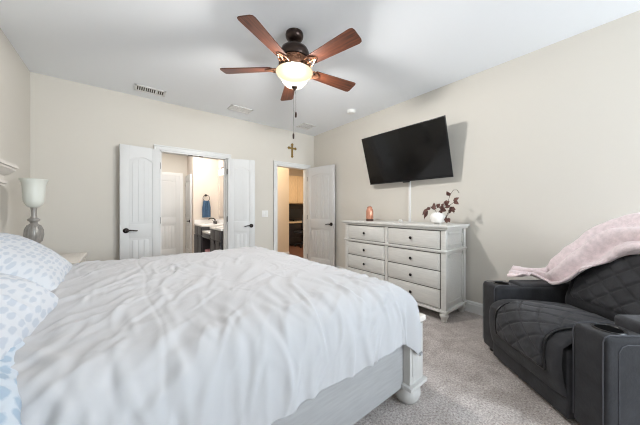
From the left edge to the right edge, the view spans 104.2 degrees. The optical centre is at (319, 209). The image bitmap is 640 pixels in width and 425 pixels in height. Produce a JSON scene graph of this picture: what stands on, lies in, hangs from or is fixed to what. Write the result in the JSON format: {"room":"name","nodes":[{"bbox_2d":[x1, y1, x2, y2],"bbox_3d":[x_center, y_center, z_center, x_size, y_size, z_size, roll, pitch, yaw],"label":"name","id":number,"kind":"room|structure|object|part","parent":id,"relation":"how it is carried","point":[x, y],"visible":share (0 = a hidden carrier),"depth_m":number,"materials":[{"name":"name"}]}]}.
{"room":"bedroom","nodes":[
{"label":"bedroom","id":0,"kind":"room"},
{"bbox_2d":[0,28,29,235],"bbox_3d":[-0.885,-0.185,-0.300,0.100,2.740,7.823,0,0,-38],"label":"wall","id":1,"kind":"structure","parent":0,"point":[14,74],"depth_m":2.38,"materials":[{"name":"grey paint"}]},
{"bbox_2d":[30,72,313,261],"bbox_3d":[-1.732,-0.185,4.084,4.191,2.740,0.115,0,0,-38],"label":"wall","id":2,"kind":"structure","parent":0,"point":[77,130],"depth_m":3.19,"materials":[{"name":"grey paint"}]},
{"bbox_2d":[119,144,160,259],"bbox_3d":[-2.421,0.163,3.373,0.137,2.020,0.462,0,0,44],"label":"door","id":3,"kind":"structure","parent":2,"relation":"in","point":[139,167],"depth_m":3.35,"materials":[{"name":"grey paint"}]},
{"bbox_3d":[-2.476,0.273,3.252,0.050,0.066,0.153,0,0,44],"label":"handle","id":4,"kind":"part","parent":3,"relation":"part of","materials":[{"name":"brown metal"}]},
{"bbox_2d":[154,144,230,255],"bbox_3d":[-1.955,0.131,3.895,1.085,2.109,0.147,0,0,-38],"label":"door frame","id":5,"kind":"structure","parent":2,"relation":"attached to","point":[163,149],"depth_m":3.98,"materials":[{"name":"white paint"}]},
{"bbox_2d":[227,158,254,248],"bbox_3d":[-1.332,0.163,4.213,0.448,2.020,0.146,0,0,-15],"label":"door","id":6,"kind":"structure","parent":2,"relation":"in","point":[241,172],"depth_m":4.18,"materials":[{"name":"grey paint"}]},
{"bbox_2d":[262,210,267,216],"bbox_3d":[-1.009,0.075,4.573,0.120,0.120,0.010,0,0,-38],"label":"light switch","id":7,"kind":"object","parent":2,"relation":"attached to","point":[264,213],"visible":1,"depth_m":4.58,"materials":[{"name":"white plastic"}]},
{"bbox_2d":[273,160,310,258],"bbox_3d":[-0.574,0.131,4.982,0.850,2.109,0.147,0,0,-38],"label":"door frame","id":8,"kind":"structure","parent":2,"relation":"attached to","point":[276,164],"depth_m":4.83,"materials":[{"name":"white paint"}]},
{"bbox_2d":[288,143,296,157],"bbox_3d":[-0.548,-1.171,4.925,0.208,0.290,0.026,0,0,-38],"label":"wall cross","id":9,"kind":"object","parent":2,"relation":"attached to","point":[291,147],"visible":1,"depth_m":4.93,"materials":[{"name":"gold metal"}]},
{"bbox_2d":[162,153,186,252],"bbox_3d":[-4.158,-0.185,5.826,1.870,2.740,0.100,0,0,-38],"label":"wall","id":10,"kind":"structure","parent":0,"point":[171,163],"depth_m":6.27,"materials":[{"name":"grey paint"}]},
{"bbox_2d":[162,174,179,255],"bbox_3d":[-3.772,0.163,6.028,0.672,2.020,0.040,0,0,-38],"label":"door","id":11,"kind":"structure","parent":10,"relation":"in","point":[170,184],"depth_m":6.10,"materials":[{"name":"grey paint"}]},
{"bbox_2d":[162,172,182,253],"bbox_3d":[-3.779,0.135,6.048,0.800,2.100,0.020,0,0,-38],"label":"door frame","id":12,"kind":"structure","parent":10,"relation":"attached to","point":[163,173],"depth_m":6.27,"materials":[{"name":"white paint"}]},
{"bbox_2d":[187,156,217,252],"bbox_3d":[-2.948,-0.185,6.333,0.660,2.740,0.800,0,0,-38],"label":"wall","id":13,"kind":"structure","parent":0,"point":[204,171],"depth_m":5.97,"materials":[{"name":"beige paint"}]},
{"bbox_2d":[185,174,191,252],"bbox_3d":[-3.244,0.163,6.095,0.088,2.020,0.572,0,0,-38],"label":"door","id":14,"kind":"structure","parent":13,"relation":"in","point":[188,184],"depth_m":6.03,"materials":[{"name":"grey paint"}]},
{"bbox_3d":[-2.729,-0.283,5.966,0.162,0.179,0.049,0,0,-38],"label":"towel ring","id":15,"kind":"object","parent":13,"relation":"attached to","visible":0},
{"bbox_2d":[202,201,210,217],"bbox_3d":[-2.705,-0.016,5.935,0.189,0.402,0.042,0,0,-38],"label":"hand towel","id":16,"kind":"object","parent":15,"relation":"hanging from","point":[206,209],"visible":1,"depth_m":5.92,"materials":[{"name":"blue fabric"}]},
{"bbox_2d":[218,160,222,219],"bbox_3d":[-1.843,-0.185,5.382,0.100,2.740,2.062,0,0,-38],"label":"wall","id":17,"kind":"structure","parent":0,"point":[220,162],"depth_m":6.14,"materials":[{"name":"beige paint"}]},
{"bbox_2d":[219,175,222,216],"bbox_3d":[-1.885,-0.325,5.343,0.009,0.980,1.830,0,0,-38],"label":"mirror","id":18,"kind":"object","parent":17,"relation":"attached to","point":[221,176],"visible":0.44,"depth_m":5.91,"materials":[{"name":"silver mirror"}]},
{"bbox_2d":[278,167,288,251],"bbox_3d":[-1.339,-0.185,5.907,1.340,2.740,0.100,0,0,-38],"label":"wall","id":19,"kind":"structure","parent":0,"point":[283,173],"depth_m":6.18,"materials":[{"name":"beige paint"}]},
{"bbox_2d":[289,168,302,220],"bbox_3d":[-1.116,-0.185,8.857,3.200,2.740,0.100,0,0,-38],"label":"wall","id":20,"kind":"structure","parent":0,"point":[293,172],"depth_m":9.00,"materials":[{"name":"beige paint"}]},
{"bbox_2d":[289,175,302,203],"bbox_3d":[-0.701,-0.690,8.895,1.500,0.950,0.354,0,0,-38],"label":"upper cabinet","id":21,"kind":"object","parent":20,"relation":"attached to","point":[295,182],"visible":0.27,"depth_m":8.59,"materials":[{"name":"brown wood"}]},
{"bbox_3d":[-0.991,-0.690,8.455,0.480,0.910,0.023,0,0,-38],"label":"door","id":22,"kind":"part","parent":21,"relation":"part of","materials":[{"name":"brown wood"}]},
{"bbox_3d":[-0.598,-0.690,8.764,0.480,0.910,0.023,0,0,-38],"label":"door","id":23,"kind":"part","parent":21,"relation":"part of","materials":[{"name":"brown wood"}]},
{"bbox_2d":[289,204,302,220],"bbox_3d":[-0.797,0.095,9.017,1.500,0.580,0.038,0,0,-38],"label":"backsplash","id":24,"kind":"structure","parent":20,"relation":"attached to","point":[291,206],"depth_m":8.98,"materials":[{"name":"black"}]},
{"bbox_2d":[0,0,639,135],"bbox_3d":[0.718,-1.595,0.971,4.191,0.080,8.038,0,0,-38],"label":"ceiling","id":25,"kind":"structure","parent":0,"point":[408,49],"depth_m":2.29,"materials":[{"name":"white paint"}]},
{"bbox_2d":[134,83,166,96],"bbox_3d":[-2.209,-1.550,3.244,0.340,0.010,0.190,0,0,-38],"label":"ceiling vent","id":26,"kind":"object","parent":25,"relation":"in","point":[137,87],"visible":1,"depth_m":3.24,"materials":[{"name":"white plastic"}]},
{"bbox_2d":[227,104,252,113],"bbox_3d":[-1.232,-1.550,3.853,0.340,0.010,0.200,0,0,-38],"label":"ceiling vent","id":27,"kind":"object","parent":25,"relation":"in","point":[231,107],"visible":1,"depth_m":3.85,"materials":[{"name":"white plastic"}]},
{"bbox_2d":[220,15,361,138],"bbox_3d":[-0.192,-1.091,2.202,1.256,0.928,1.266,0,0,-38],"label":"ceiling fan","id":28,"kind":"object","parent":25,"relation":"hanging from","point":[294,70],"visible":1,"depth_m":2.08,"materials":[{"name":"brown wood"}]},
{"bbox_3d":[-0.649,-1.247,2.228,0.462,0.037,0.144,0,0,4],"label":"blade","id":29,"kind":"part","parent":28,"relation":"part of","materials":[{"name":"brown wood"}]},
{"bbox_3d":[-0.397,-1.247,1.812,0.144,0.037,0.462,0,0,24],"label":"blade","id":30,"kind":"part","parent":28,"relation":"part of","materials":[{"name":"brown wood"}]},
{"bbox_3d":[-0.326,-1.247,2.611,0.144,0.037,0.462,0,0,-14],"label":"blade","id":31,"kind":"part","parent":28,"relation":"part of","materials":[{"name":"brown wood"}]},
{"bbox_3d":[-0.232,-0.871,2.203,0.009,0.388,0.002,0,0,30],"label":"pull chain","id":32,"kind":"part","parent":28,"relation":"part of","materials":[{"name":"grey metal"}]},
{"bbox_3d":[-0.226,-1.147,2.200,0.328,0.128,0.328,0,0,-38],"label":"lamp shade","id":33,"kind":"part","parent":28,"relation":"part of","materials":[{"name":"white glass"}]},
{"bbox_3d":[0.133,-1.247,2.425,0.462,0.037,0.144,0,0,-32],"label":"blade","id":34,"kind":"part","parent":28,"relation":"part of","materials":[{"name":"brown wood"}]},
{"bbox_3d":[0.096,-1.247,1.923,0.462,0.037,0.144,0,0,41],"label":"blade","id":35,"kind":"part","parent":28,"relation":"part of","materials":[{"name":"brown wood"}]},
{"bbox_2d":[296,123,314,129],"bbox_3d":[-0.260,-1.550,4.631,0.270,0.010,0.270,0,0,-38],"label":"ceiling vent","id":36,"kind":"object","parent":25,"relation":"in","point":[306,126],"visible":1,"depth_m":4.63,"materials":[{"name":"white plastic"}]},
{"bbox_2d":[347,109,355,114],"bbox_3d":[0.487,-1.532,3.908,0.140,0.047,0.140,0,0,-38],"label":"smoke detector","id":37,"kind":"object","parent":25,"relation":"attached to","point":[349,111],"visible":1,"depth_m":3.87,"materials":[{"name":"white plastic"}]},
{"bbox_2d":[289,242,580,424],"bbox_3d":[0.803,1.210,3.240,7.131,0.050,11.500,0,0,-38],"label":"floor","id":38,"kind":"structure","parent":0,"point":[466,383],"depth_m":1.63,"materials":[{"name":"carpet"}]},
{"bbox_2d":[59,252,86,263],"bbox_3d":[-2.486,0.820,2.269,0.519,0.730,0.660,0,0,-38],"label":"nightstand","id":39,"kind":"object","parent":38,"relation":"on","point":[73,258],"visible":0.14,"depth_m":2.42,"materials":[{"name":"white wood"}]},
{"bbox_2d":[18,178,48,242],"bbox_3d":[-2.511,0.093,2.185,0.176,0.723,0.176,0,0,-38],"label":"table lamp","id":40,"kind":"object","parent":39,"relation":"on","point":[33,189],"visible":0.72,"depth_m":2.15,"materials":[{"name":"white glass"}]},
{"bbox_3d":[-2.511,-0.143,2.185,0.176,0.250,0.176,0,0,-38],"label":"lamp shade","id":41,"kind":"part","parent":40,"relation":"part of","materials":[{"name":"white glass"}]},
{"bbox_2d":[0,159,426,424],"bbox_3d":[-0.889,0.426,1.683,2.340,1.518,2.185,0,0,-38],"label":"bed","id":42,"kind":"object","parent":38,"relation":"on","point":[400,372],"visible":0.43,"depth_m":1.32,"materials":[{"name":"white wood"}]},
{"bbox_3d":[-1.719,-0.254,1.004,0.196,0.158,2.145,0,0,-38],"label":"cap moulding","id":43,"kind":"part","parent":42,"relation":"part of","materials":[{"name":"white wood"}]},
{"bbox_2d":[0,341,24,424],"bbox_3d":[-0.948,0.419,0.507,0.601,0.141,0.462,0,0,42],"label":"pillow","id":44,"kind":"object","parent":42,"relation":"on","point":[10,399],"visible":0.72,"depth_m":0.57,"materials":[{"name":"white fabric"}]},
{"bbox_2d":[0,273,58,359],"bbox_3d":[-1.224,0.340,0.736,0.520,0.382,0.940,0,0,-35],"label":"pillow","id":45,"kind":"object","parent":42,"relation":"on","point":[24,303],"visible":0.82,"depth_m":0.91,"materials":[{"name":"fabric"}]},
{"bbox_2d":[0,232,72,290],"bbox_3d":[-1.874,0.333,1.516,0.487,0.386,0.920,0,0,-40],"label":"pillow","id":46,"kind":"object","parent":42,"relation":"on","point":[20,256],"visible":0.69,"depth_m":1.41,"materials":[{"name":"fabric"}]},
{"bbox_2d":[10,246,422,424],"bbox_3d":[-0.738,0.640,1.801,1.798,0.457,2.178,0,0,-38],"label":"duvet","id":47,"kind":"object","parent":42,"relation":"on","point":[242,335],"visible":0.98,"depth_m":0.97,"materials":[{"name":"white fabric"}]},
{"bbox_3d":[-0.299,0.917,0.897,2.080,0.305,0.040,0,0,-38],"label":"rail","id":48,"kind":"part","parent":42,"relation":"part of","materials":[{"name":"white wood"}]},
{"bbox_3d":[0.544,0.885,1.567,0.183,0.364,0.180,0,0,-38],"label":"post","id":49,"kind":"part","parent":42,"relation":"part of","materials":[{"name":"white wood"}]},
{"bbox_3d":[-0.047,0.685,2.362,0.177,0.035,2.114,0,0,-38],"label":"cap rail","id":50,"kind":"part","parent":42,"relation":"part of","materials":[{"name":"white wood"}]},
{"bbox_2d":[289,221,302,244],"bbox_3d":[-0.597,0.785,8.762,1.500,0.760,0.650,0,0,-38],"label":"office desk","id":51,"kind":"object","parent":38,"relation":"on","point":[294,238],"visible":0.35,"depth_m":8.21,"materials":[{"name":"black wood"}]},
{"bbox_2d":[289,209,299,220],"bbox_3d":[-0.921,0.195,8.641,0.520,0.420,0.140,0,0,-38],"label":"monitor","id":52,"kind":"object","parent":51,"relation":"on","point":[293,213],"visible":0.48,"depth_m":8.64,"materials":[{"name":"black plastic"}]},
{"bbox_3d":[-0.809,0.565,8.223,0.400,0.200,0.015,0,0,-38],"label":"drawer","id":53,"kind":"part","parent":51,"relation":"part of","materials":[{"name":"black wood"}]},
{"bbox_3d":[-0.809,0.785,8.223,0.400,0.200,0.015,0,0,-38],"label":"drawer","id":54,"kind":"part","parent":51,"relation":"part of","materials":[{"name":"black wood"}]},
{"bbox_3d":[-0.809,1.025,8.223,0.400,0.200,0.015,0,0,-38],"label":"drawer","id":55,"kind":"part","parent":51,"relation":"part of","materials":[{"name":"black wood"}]},
{"bbox_2d":[294,215,302,247],"bbox_3d":[-0.499,0.675,8.031,0.566,1.020,0.596,0,0,-38],"label":"office chair","id":56,"kind":"object","parent":38,"relation":"on","point":[297,231],"visible":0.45,"depth_m":7.80,"materials":[{"name":"black plastic"}]},
{"bbox_2d":[342,220,468,321],"bbox_3d":[1.027,0.675,3.322,0.541,1.020,1.570,0,0,-38],"label":"dresser","id":57,"kind":"object","parent":38,"relation":"on","point":[427,260],"visible":0.79,"depth_m":2.86,"materials":[{"name":"white wood"}]},
{"bbox_3d":[0.629,0.950,3.462,0.026,0.190,0.657,0,0,-38],"label":"drawer","id":58,"kind":"part","parent":57,"relation":"part of","materials":[{"name":"white wood"}]},
{"bbox_3d":[0.629,0.752,3.462,0.026,0.185,0.657,0,0,-38],"label":"drawer","id":59,"kind":"part","parent":57,"relation":"part of","materials":[{"name":"white wood"}]},
{"bbox_3d":[0.629,0.560,3.462,0.026,0.180,0.657,0,0,-38],"label":"drawer","id":60,"kind":"part","parent":57,"relation":"part of","materials":[{"name":"white wood"}]},
{"bbox_3d":[0.629,0.325,3.462,0.026,0.190,0.657,0,0,-38],"label":"drawer","id":61,"kind":"part","parent":57,"relation":"part of","materials":[{"name":"white wood"}]},
{"bbox_2d":[366,206,372,220],"bbox_3d":[0.734,0.057,3.676,0.108,0.216,0.108,0,0,-38],"label":"jar","id":62,"kind":"object","parent":57,"relation":"on","point":[369,211],"visible":0.98,"depth_m":3.63,"materials":[{"name":"brown"}]},
{"bbox_3d":[1.032,0.444,3.325,0.506,0.032,1.532,0,0,-38],"label":"waist moulding","id":63,"kind":"part","parent":57,"relation":"part of","materials":[{"name":"white wood"}]},
{"bbox_3d":[1.070,0.950,2.901,0.026,0.190,0.657,0,0,-38],"label":"drawer","id":64,"kind":"part","parent":57,"relation":"part of","materials":[{"name":"white wood"}]},
{"bbox_3d":[1.070,0.752,2.901,0.026,0.185,0.657,0,0,-38],"label":"drawer","id":65,"kind":"part","parent":57,"relation":"part of","materials":[{"name":"white wood"}]},
{"bbox_3d":[1.070,0.560,2.901,0.026,0.180,0.657,0,0,-38],"label":"drawer","id":66,"kind":"part","parent":57,"relation":"part of","materials":[{"name":"white wood"}]},
{"bbox_3d":[1.070,0.325,2.901,0.026,0.190,0.657,0,0,-38],"label":"drawer","id":67,"kind":"part","parent":57,"relation":"part of","materials":[{"name":"white wood"}]},
{"bbox_2d":[422,190,458,223],"bbox_3d":[1.388,-0.028,2.861,0.161,0.385,0.415,0,0,-38],"label":"potted plant","id":68,"kind":"object","parent":57,"relation":"on","point":[439,217],"visible":1,"depth_m":2.82,"materials":[{"name":"red plant"}]},
{"bbox_3d":[1.366,0.098,2.889,0.161,0.134,0.161,0,0,-38],"label":"planter","id":69,"kind":"part","parent":68,"relation":"part of","materials":[{"name":"white ceramic"}]},
{"bbox_3d":[1.033,1.073,3.326,0.502,0.027,1.524,0,0,-38],"label":"moulding","id":70,"kind":"part","parent":57,"relation":"part of","materials":[{"name":"white wood"}]},
{"bbox_3d":[1.493,0.632,2.752,0.370,0.785,0.008,0,0,-38],"label":"panel","id":71,"kind":"part","parent":57,"relation":"part of","materials":[{"name":"white wood"}]},
{"bbox_2d":[483,254,639,424],"bbox_3d":[1.810,0.676,1.660,1.059,1.018,0.962,0,0,2],"label":"recliner","id":72,"kind":"object","parent":38,"relation":"on","point":[575,342],"visible":0.89,"depth_m":1.50,"materials":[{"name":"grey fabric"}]},
{"bbox_3d":[1.850,0.879,2.054,0.900,0.532,0.165,0,0,2],"label":"armrest","id":73,"kind":"part","parent":72,"relation":"part of","materials":[{"name":"grey fabric"}]},
{"bbox_2d":[489,299,613,396],"bbox_3d":[1.659,0.861,1.667,0.700,0.349,0.614,0,0,2],"label":"seat cushion","id":74,"kind":"object","parent":72,"relation":"on","point":[551,359],"depth_m":1.54,"materials":[{"name":"grey fabric"}]},
{"bbox_3d":[1.573,0.793,1.649,0.586,0.268,0.410,0,0,2],"label":"seat panel","id":75,"kind":"part","parent":72,"relation":"part of","materials":[{"name":"grey fabric"}]},
{"bbox_2d":[507,213,639,284],"bbox_3d":[2.088,0.307,1.831,0.600,0.584,1.015,0,0,-23],"label":"throw blanket","id":76,"kind":"object","parent":72,"relation":"on","point":[611,240],"visible":0.98,"depth_m":1.78,"materials":[{"name":"pink fabric"}]},
{"bbox_3d":[2.009,0.459,1.656,0.252,0.573,0.606,0,0,2],"label":"backrest","id":77,"kind":"part","parent":72,"relation":"part of","materials":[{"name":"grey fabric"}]},
{"bbox_3d":[1.999,0.443,1.656,0.253,0.503,0.500,0,0,2],"label":"panel","id":78,"kind":"part","parent":72,"relation":"part of","materials":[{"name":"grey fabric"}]},
{"bbox_3d":[1.826,0.879,1.266,0.900,0.532,0.170,0,0,2],"label":"armrest","id":79,"kind":"part","parent":72,"relation":"part of","materials":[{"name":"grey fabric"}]},
{"bbox_2d":[314,10,639,303],"bbox_3d":[2.330,-0.185,2.230,0.100,2.740,7.823,0,0,-38],"label":"wall","id":80,"kind":"structure","parent":0,"point":[544,143],"depth_m":2.51,"materials":[{"name":"grey paint"}]},
{"bbox_2d":[307,164,334,266],"bbox_3d":[-0.008,0.163,4.873,0.712,2.020,0.088,0,0,42],"label":"door","id":81,"kind":"structure","parent":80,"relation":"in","point":[321,179],"depth_m":4.85,"materials":[{"name":"grey paint"}]},
{"bbox_2d":[361,115,453,184],"bbox_3d":[1.141,-0.717,3.369,0.358,0.691,1.234,0,0,-38],"label":"television","id":82,"kind":"object","parent":80,"relation":"attached to","point":[421,150],"visible":1,"depth_m":3.23,"materials":[{"name":"black plastic"}]},
{"bbox_2d":[335,265,482,315],"bbox_3d":[2.284,1.120,2.194,0.016,0.130,7.823,0,0,-38],"label":"baseboard","id":83,"kind":"structure","parent":80,"relation":"attached to","point":[471,306],"depth_m":2.85,"materials":[{"name":"white paint"}]},
{"bbox_2d":[408,181,410,221],"bbox_3d":[1.258,-0.125,3.497,0.015,0.620,0.030,0,0,-38],"label":"cable cover","id":84,"kind":"object","parent":80,"relation":"attached to","point":[409,183],"visible":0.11,"depth_m":3.49,"materials":[{"name":"white plastic"}]},
{"bbox_3d":[-3.050,1.211,5.008,2.600,0.048,3.157,0,0,-38],"label":"floor","id":85,"kind":"structure","parent":0,"visible":0},
{"bbox_2d":[194,219,222,252],"bbox_3d":[-2.101,0.710,5.190,0.540,0.950,2.040,0,0,-38],"label":"bathroom vanity","id":86,"kind":"object","parent":85,"relation":"on","point":[208,235],"visible":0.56,"depth_m":5.33,"materials":[{"name":"grey wood"}]},
{"bbox_3d":[-2.828,0.815,5.696,0.023,0.500,0.310,0,0,-38],"label":"door","id":87,"kind":"part","parent":86,"relation":"part of","materials":[{"name":"grey wood"}]},
{"bbox_3d":[-2.626,0.465,5.441,0.019,0.160,0.300,0,0,-38],"label":"drawer","id":88,"kind":"part","parent":86,"relation":"part of","materials":[{"name":"grey wood"}]},
{"bbox_3d":[-2.627,0.815,5.440,0.023,0.500,0.300,0,0,-38],"label":"door","id":89,"kind":"part","parent":86,"relation":"part of","materials":[{"name":"grey wood"}]},
{"bbox_3d":[-2.303,0.535,5.046,0.018,0.080,0.580,0,0,-38],"label":"drawer","id":90,"kind":"part","parent":86,"relation":"part of","materials":[{"name":"grey"}]},
{"bbox_2d":[194,219,222,226],"bbox_3d":[-2.516,0.300,5.718,0.538,0.130,0.698,0,0,-38],"label":"countertop","id":91,"kind":"structure","parent":86,"relation":"on","point":[202,223],"depth_m":5.86,"materials":[{"name":"white stone"}]},
{"bbox_3d":[-1.995,0.465,4.640,0.019,0.160,0.300,0,0,-38],"label":"drawer","id":92,"kind":"part","parent":86,"relation":"part of","materials":[{"name":"grey wood"}]},
{"bbox_3d":[-1.997,0.815,4.639,0.023,0.500,0.300,0,0,-38],"label":"door","id":93,"kind":"part","parent":86,"relation":"part of","materials":[{"name":"grey wood"}]},
{"bbox_2d":[210,226,222,230],"bbox_3d":[-1.690,0.300,4.669,0.538,0.130,0.712,0,0,-38],"label":"countertop","id":94,"kind":"structure","parent":86,"relation":"on","point":[220,228],"depth_m":4.54,"materials":[{"name":"white stone"}]},
{"bbox_3d":[-1.794,0.465,4.384,0.019,0.160,0.310,0,0,-38],"label":"drawer","id":95,"kind":"part","parent":86,"relation":"part of","materials":[{"name":"grey wood"}]},
{"bbox_3d":[-1.796,0.815,4.383,0.023,0.500,0.310,0,0,-38],"label":"door","id":96,"kind":"part","parent":86,"relation":"part of","materials":[{"name":"grey wood"}]}
]}

